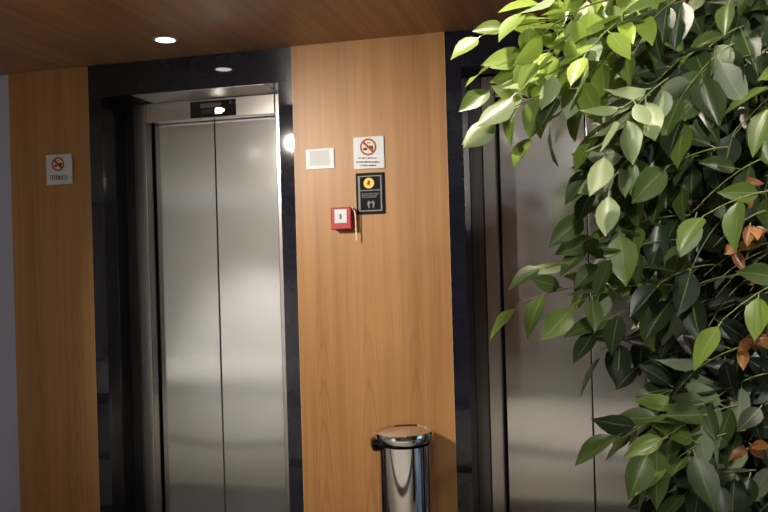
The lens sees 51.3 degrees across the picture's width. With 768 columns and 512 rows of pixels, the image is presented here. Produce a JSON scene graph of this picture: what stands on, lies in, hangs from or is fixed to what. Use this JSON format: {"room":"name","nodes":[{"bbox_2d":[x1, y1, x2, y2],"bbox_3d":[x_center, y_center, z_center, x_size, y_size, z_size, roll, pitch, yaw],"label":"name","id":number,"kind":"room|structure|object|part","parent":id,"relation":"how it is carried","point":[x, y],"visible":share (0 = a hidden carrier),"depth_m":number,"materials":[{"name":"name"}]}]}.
{"room":"elevator lobby","nodes":[
{"label":"elevator lobby","id":0,"kind":"room"},
{"bbox_2d":[0,75,19,511],"bbox_3d":[-0.842,0.273,4.024,10.800,2.402,0.585,-2,0,14],"label":"wall","id":1,"kind":"structure","parent":0,"point":[9,454],"depth_m":3.98,"materials":[{"name":"purple paint"}]},
{"bbox_2d":[8,66,99,511],"bbox_3d":[-1.606,0.294,3.905,0.446,2.402,0.016,-2,0,14],"label":"wall panel","id":2,"kind":"object","parent":1,"relation":"attached to","point":[49,109],"visible":1,"depth_m":3.90,"materials":[{"name":"brown wood"}]},
{"bbox_2d":[46,154,72,184],"bbox_3d":[-1.569,-0.419,3.873,0.143,0.145,0.018,-2,0,14],"label":"no smoking sign","id":3,"kind":"object","parent":2,"relation":"attached to","point":[59,167],"visible":1,"depth_m":3.87,"materials":[{"name":"white plastic"}]},
{"bbox_2d":[88,47,303,511],"bbox_3d":[-0.849,0.273,3.873,1.039,2.401,0.320,-2,0,14],"label":"door","id":4,"kind":"structure","parent":1,"relation":"in","point":[192,157],"depth_m":3.96,"materials":[{"name":"silver metal"}]},
{"bbox_3d":[-0.972,0.389,4.036,0.326,2.156,0.035,-2,0,14],"label":"panel","id":5,"kind":"part","parent":4,"relation":"part of","materials":[{"name":"silver metal"}]},
{"bbox_3d":[-0.835,-0.719,3.903,0.240,0.080,0.005,-2,0,14],"label":"indicator panel","id":6,"kind":"part","parent":4,"relation":"part of","materials":[{"name":"black"}]},
{"bbox_2d":[215,108,223,113],"bbox_3d":[-0.799,-0.707,3.890,0.045,0.026,0.002,-2,0,14],"label":"lamp","id":7,"kind":"object","parent":4,"relation":"attached to","point":[217,110],"depth_m":3.89,"materials":[{"name":"white"}]},
{"bbox_3d":[-0.644,0.380,3.954,0.340,2.156,0.035,-2,0,14],"label":"panel","id":8,"kind":"part","parent":4,"relation":"part of","materials":[{"name":"silver metal"}]},
{"bbox_2d":[291,32,457,511],"bbox_3d":[-0.045,0.251,3.514,0.696,2.402,0.016,-2,0,14],"label":"wall panel","id":9,"kind":"object","parent":1,"relation":"attached to","point":[375,309],"visible":1,"depth_m":3.51,"materials":[{"name":"brown wood"}]},
{"bbox_2d":[306,148,334,169],"bbox_3d":[-0.284,-0.432,3.558,0.132,0.090,0.006,-2,0,14],"label":"wall plate","id":10,"kind":"object","parent":9,"relation":"attached to","point":[323,158],"visible":1,"depth_m":3.56,"materials":[{"name":"white plastic"}]},
{"bbox_2d":[331,207,356,240],"bbox_3d":[-0.172,-0.139,3.507,0.109,0.146,0.054,-2,0,14],"label":"fire alarm","id":11,"kind":"object","parent":9,"relation":"attached to","point":[342,218],"visible":1,"depth_m":3.49,"materials":[{"name":"red plastic"}]},
{"bbox_2d":[353,136,384,169],"bbox_3d":[-0.066,-0.452,3.502,0.139,0.140,0.009,-2,0,14],"label":"no smoking sign","id":12,"kind":"object","parent":9,"relation":"attached to","point":[368,152],"visible":1,"depth_m":3.50,"materials":[{"name":"white"}]},
{"bbox_2d":[356,172,384,214],"bbox_3d":[-0.059,-0.274,3.502,0.129,0.181,0.008,-2,0,14],"label":"sign","id":13,"kind":"object","parent":9,"relation":"attached to","point":[370,187],"visible":1,"depth_m":3.50,"materials":[{"name":"black plastic"}]},
{"bbox_2d":[444,20,694,511],"bbox_3d":[0.882,0.225,3.441,1.139,2.401,0.320,-2,0,14],"label":"door","id":14,"kind":"structure","parent":1,"relation":"in","point":[523,423],"depth_m":3.58,"materials":[{"name":"silver metal"}]},
{"bbox_3d":[0.735,0.342,3.609,0.376,2.156,0.035,-2,0,14],"label":"panel","id":15,"kind":"part","parent":14,"relation":"part of","materials":[{"name":"silver metal"}]},
{"bbox_3d":[1.111,0.331,3.515,0.390,2.156,0.035,-2,0,14],"label":"panel","id":16,"kind":"part","parent":14,"relation":"part of","materials":[{"name":"silver metal"}]},
{"bbox_2d":[0,0,724,74],"bbox_3d":[-0.958,-0.976,3.701,11.000,0.100,2.450,-2,0,14],"label":"ceiling","id":17,"kind":"structure","parent":0,"point":[36,35],"depth_m":3.23,"materials":[{"name":"laminate"}]},
{"bbox_2d":[153,37,177,43],"bbox_3d":[-0.937,-0.925,3.428,0.104,0.003,0.104,-2,0,14],"label":"recessed light","id":18,"kind":"object","parent":17,"relation":"in","point":[165,40],"visible":1,"depth_m":3.43,"materials":[{"name":"white"}]},
{"bbox_2d":[156,38,174,42],"bbox_3d":[-0.937,-0.925,3.428,0.080,0.001,0.080,-2,0,14],"label":"diffuser","id":19,"kind":"object","parent":18,"relation":"attached to","point":[159,40],"depth_m":3.43,"materials":[{"name":"white plastic"}]},
{"bbox_3d":[-1.670,1.547,0.572,11.000,0.100,8.900,-2,0,14],"label":"floor","id":20,"kind":"structure","parent":0,"visible":0},
{"bbox_2d":[451,0,767,511],"bbox_3d":[0.981,0.241,1.753,1.121,2.363,1.526,-2,0,33],"label":"ficus tree","id":21,"kind":"object","parent":20,"relation":"on","point":[695,72],"visible":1,"depth_m":1.49,"materials":[{"name":"green plant"}]},
{"bbox_3d":[-1.412,1.489,1.610,10.800,0.002,4.840,-2,0,14],"label":"floor","id":22,"kind":"structure","parent":0,"visible":0},
{"bbox_2d":[370,424,432,511],"bbox_3d":[0.081,1.083,3.314,0.270,0.731,0.243,-2,0,-39],"label":"trash bin","id":23,"kind":"object","parent":22,"relation":"on","point":[404,457],"visible":1,"depth_m":3.23,"materials":[{"name":"silver metal"}]},
{"bbox_3d":[0.082,0.743,3.322,0.243,0.052,0.243,-2,0,14],"label":"lid","id":24,"kind":"part","parent":23,"relation":"part of","materials":[{"name":"silver metal"}]}
]}

